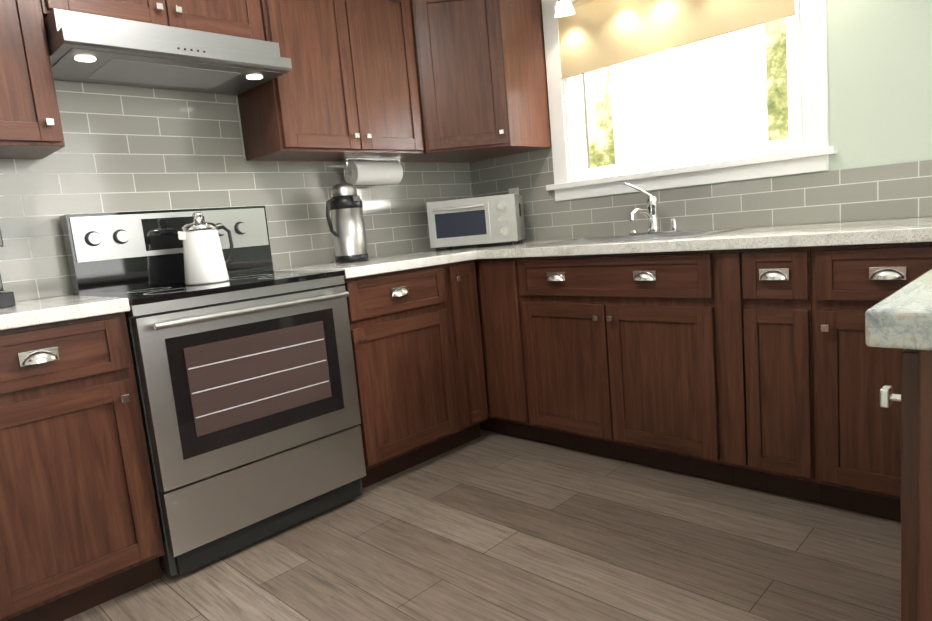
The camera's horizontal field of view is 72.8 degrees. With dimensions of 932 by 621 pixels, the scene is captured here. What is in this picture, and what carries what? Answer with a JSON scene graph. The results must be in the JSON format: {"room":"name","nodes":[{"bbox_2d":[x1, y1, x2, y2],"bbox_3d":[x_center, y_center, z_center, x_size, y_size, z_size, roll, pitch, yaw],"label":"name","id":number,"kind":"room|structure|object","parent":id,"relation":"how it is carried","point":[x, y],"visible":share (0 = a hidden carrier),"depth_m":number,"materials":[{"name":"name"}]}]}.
{"room":"kitchen","nodes":[
{"label":"kitchen","id":0,"kind":"room"},
{"bbox_2d":[16,95,475,301],"bbox_3d":[-1.256,-0.522,2.630,0.150,2.660,4.150,2,11,44],"label":"wall","id":1,"kind":"structure","parent":0,"point":[244,158],"depth_m":2.78,"materials":[{"name":"grey tile"}]},
{"bbox_2d":[0,0,64,158],"bbox_3d":[-1.585,-0.874,1.915,0.353,0.765,0.472,2,11,44],"label":"upper cabinet","id":2,"kind":"object","parent":1,"relation":"attached to","point":[30,124],"visible":1,"depth_m":1.95,"materials":[{"name":"brown wood"}]},
{"bbox_2d":[40,0,264,40],"bbox_3d":[-1.174,-1.175,2.323,0.353,0.355,0.763,2,11,44],"label":"upper cabinet","id":3,"kind":"object","parent":1,"relation":"attached to","point":[240,18],"visible":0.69,"depth_m":2.28,"materials":[{"name":"brown wood"}]},
{"bbox_2d":[44,8,291,94],"bbox_3d":[-1.103,-0.924,2.315,0.461,0.125,0.770,2,11,44],"label":"range hood","id":4,"kind":"object","parent":3,"relation":"attached to","point":[89,48],"visible":0.98,"depth_m":2.19,"materials":[{"name":"silver metal"}]},
{"bbox_2d":[0,80,471,301],"bbox_3d":[-0.919,-0.619,2.855,0.008,0.869,2.734,2,11,44],"label":"backsplash","id":5,"kind":"structure","parent":1,"relation":"attached to","point":[129,149],"depth_m":2.56,"materials":[{"name":"grey tile"}]},
{"bbox_2d":[237,0,423,161],"bbox_3d":[-0.610,-1.097,2.901,0.353,0.765,0.787,2,11,44],"label":"upper cabinet","id":6,"kind":"object","parent":1,"relation":"attached to","point":[346,86],"visible":0.96,"depth_m":2.76,"materials":[{"name":"brown wood"}]},
{"bbox_2d":[342,158,402,184],"bbox_3d":[-0.459,-0.689,3.143,0.116,0.125,0.332,2,11,44],"label":"paper towel holder","id":7,"kind":"object","parent":6,"relation":"attached to","point":[380,171],"visible":0.98,"depth_m":3.08,"materials":[{"name":"white paper"}]},
{"bbox_2d":[400,0,551,162],"bbox_3d":[-0.015,-1.206,3.309,0.626,0.765,0.651,2,11,44],"label":"upper cabinet","id":8,"kind":"object","parent":1,"relation":"attached to","point":[482,78],"visible":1,"depth_m":3.09,"materials":[{"name":"brown wood"}]},
{"bbox_2d":[63,429,900,620],"bbox_3d":[0.672,0.913,1.048,5.200,0.100,4.150,2,11,44],"label":"floor","id":9,"kind":"structure","parent":0,"point":[487,525],"depth_m":2.00,"materials":[{"name":"wood"}]},
{"bbox_2d":[0,312,164,620],"bbox_3d":[-1.355,0.471,1.998,0.645,0.886,0.478,2,11,44],"label":"base cabinet","id":10,"kind":"object","parent":9,"relation":"on","point":[80,530],"visible":1,"depth_m":1.82,"materials":[{"name":"brown wood"}]},
{"bbox_2d":[59,206,365,576],"bbox_3d":[-0.900,0.211,2.383,0.686,1.215,0.762,2,11,44],"label":"range","id":11,"kind":"object","parent":9,"relation":"on","point":[245,375],"visible":0.96,"depth_m":2.21,"materials":[{"name":"silver metal"}]},
{"bbox_2d":[178,212,233,284],"bbox_3d":[-0.977,-0.240,2.390,0.158,0.266,0.204,2,11,44],"label":"kettle","id":12,"kind":"object","parent":11,"relation":"on","point":[205,262],"visible":1,"depth_m":2.32,"materials":[{"name":"white ceramic"}]},
{"bbox_2d":[338,264,458,488],"bbox_3d":[-0.453,0.265,2.909,0.645,0.886,0.562,2,11,44],"label":"base cabinet","id":13,"kind":"object","parent":9,"relation":"on","point":[401,342],"visible":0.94,"depth_m":2.69,"materials":[{"name":"brown wood"}]},
{"bbox_2d":[0,251,476,329],"bbox_3d":[-0.868,-0.109,2.463,0.638,0.040,1.998,2,11,44],"label":"countertop","id":14,"kind":"structure","parent":13,"relation":"on","point":[42,311],"depth_m":2.03,"materials":[{"name":"stone"}]},
{"bbox_2d":[0,229,15,307],"bbox_3d":[-1.575,-0.189,1.954,0.280,0.378,0.204,2,11,44],"label":"coffee maker","id":15,"kind":"object","parent":14,"relation":"on","point":[7,299],"visible":1,"depth_m":1.94,"materials":[{"name":"black plastic"}]},
{"bbox_2d":[326,183,368,262],"bbox_3d":[-0.565,-0.408,2.938,0.168,0.365,0.202,2,11,44],"label":"thermal carafe","id":16,"kind":"object","parent":14,"relation":"on","point":[344,206],"visible":1,"depth_m":2.90,"materials":[{"name":"silver metal"}]},
{"bbox_2d":[443,260,487,448],"bbox_3d":[-0.188,0.204,3.179,0.643,0.886,0.204,2,11,44],"label":"base cabinet","id":17,"kind":"object","parent":9,"relation":"on","point":[465,336],"visible":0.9,"depth_m":2.96,"materials":[{"name":"brown wood"}]},
{"bbox_2d":[474,258,539,441],"bbox_3d":[0.183,0.139,3.413,0.838,0.886,0.657,2,11,44],"label":"base cabinet","id":18,"kind":"object","parent":9,"relation":"on","point":[501,335],"visible":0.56,"depth_m":2.97,"materials":[{"name":"brown wood"}]},
{"bbox_2d":[516,250,733,484],"bbox_3d":[0.796,0.167,2.792,0.915,0.886,0.685,2,11,44],"label":"base cabinet","id":19,"kind":"object","parent":9,"relation":"on","point":[622,355],"visible":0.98,"depth_m":2.51,"materials":[{"name":"brown wood"}]},
{"bbox_2d":[395,217,931,258],"bbox_3d":[0.727,-0.294,2.750,2.502,0.040,0.678,2,11,44],"label":"countertop","id":20,"kind":"structure","parent":19,"relation":"on","point":[905,230],"depth_m":2.20,"materials":[{"name":"stone"}]},
{"bbox_2d":[426,194,525,250],"bbox_3d":[0.062,-0.470,3.390,0.461,0.255,0.377,-3,8,13],"label":"microwave","id":21,"kind":"object","parent":20,"relation":"on","point":[479,220],"visible":0.98,"depth_m":3.24,"materials":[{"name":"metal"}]},
{"bbox_2d":[528,228,743,256],"bbox_3d":[0.735,-0.240,2.790,0.789,0.170,0.474,2,11,44],"label":"sink","id":22,"kind":"object","parent":20,"relation":"in","point":[681,234],"visible":0.12,"depth_m":2.79,"materials":[{"name":"silver metal"}]},
{"bbox_2d":[624,182,680,234],"bbox_3d":[0.796,-0.466,2.845,0.242,0.249,0.228,2,11,44],"label":"faucet","id":23,"kind":"object","parent":20,"relation":"on","point":[651,215],"visible":1,"depth_m":2.89,"materials":[{"name":"silver metal"}]},
{"bbox_2d":[717,247,820,503],"bbox_3d":[1.229,0.184,2.369,0.294,0.886,0.685,2,11,44],"label":"base cabinet","id":24,"kind":"object","parent":9,"relation":"on","point":[765,310],"visible":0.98,"depth_m":2.14,"materials":[{"name":"brown wood"}]},
{"bbox_2d":[811,242,931,520],"bbox_3d":[1.484,0.195,2.118,0.420,0.886,0.685,2,11,44],"label":"base cabinet","id":25,"kind":"object","parent":9,"relation":"on","point":[857,447],"visible":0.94,"depth_m":1.96,"materials":[{"name":"brown wood"}]},
{"bbox_2d":[880,349,931,620],"bbox_3d":[0.877,0.441,0.711,0.565,0.886,0.523,2,11,44],"label":"base cabinet","id":26,"kind":"object","parent":9,"relation":"on","point":[914,397],"visible":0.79,"depth_m":0.66,"materials":[{"name":"brown wood"}]},
{"bbox_2d":[865,269,931,350],"bbox_3d":[1.373,-0.138,1.151,0.665,0.040,2.092,2,11,44],"label":"countertop","id":27,"kind":"structure","parent":26,"relation":"on","point":[901,318],"depth_m":0.64,"materials":[{"name":"stone"}]},
{"bbox_2d":[487,0,931,243],"bbox_3d":[1.825,-0.740,2.155,4.900,2.660,0.130,2,11,44],"label":"wall","id":28,"kind":"structure","parent":0,"point":[879,82],"depth_m":2.34,"materials":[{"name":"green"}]},
{"bbox_2d":[508,188,518,194],"bbox_3d":[0.274,-0.639,3.599,0.070,0.115,0.008,2,11,44],"label":"electrical outlet","id":29,"kind":"object","parent":28,"relation":"attached to","point":[513,190],"visible":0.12,"depth_m":3.59,"materials":[{"name":"white plastic"}]},
{"bbox_2d":[541,0,837,200],"bbox_3d":[0.927,-1.110,2.892,1.375,1.085,0.145,2,11,44],"label":"window","id":30,"kind":"structure","parent":28,"relation":"in","point":[731,95],"depth_m":2.86,"materials":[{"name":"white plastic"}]},
{"bbox_2d":[553,0,794,102],"bbox_3d":[0.883,-1.284,2.840,1.127,0.480,0.056,2,11,44],"label":"roller blind","id":31,"kind":"object","parent":30,"relation":"attached to","point":[596,34],"visible":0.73,"depth_m":2.90,"materials":[{"name":"beige fabric"}]},
{"bbox_2d":[468,147,931,242],"bbox_3d":[0.937,-0.616,2.962,2.490,0.499,0.008,2,11,44],"label":"backsplash","id":32,"kind":"structure","parent":28,"relation":"attached to","point":[899,190],"depth_m":2.80,"materials":[{"name":"grey tile"}]},
{"bbox_3d":[1.559,-1.788,1.840,4.900,0.460,0.350,2,11,44],"label":"soffit","id":33,"kind":"structure","parent":0,"visible":0},
{"bbox_2d":[555,0,574,17],"bbox_3d":[0.886,-1.489,2.588,1.593,0.204,0.206,2,11,44],"label":"spotlights","id":34,"kind":"object","parent":33,"relation":"attached to","point":[564,7],"visible":1,"depth_m":3.02,"materials":[{"name":"silver metal"}]}
]}

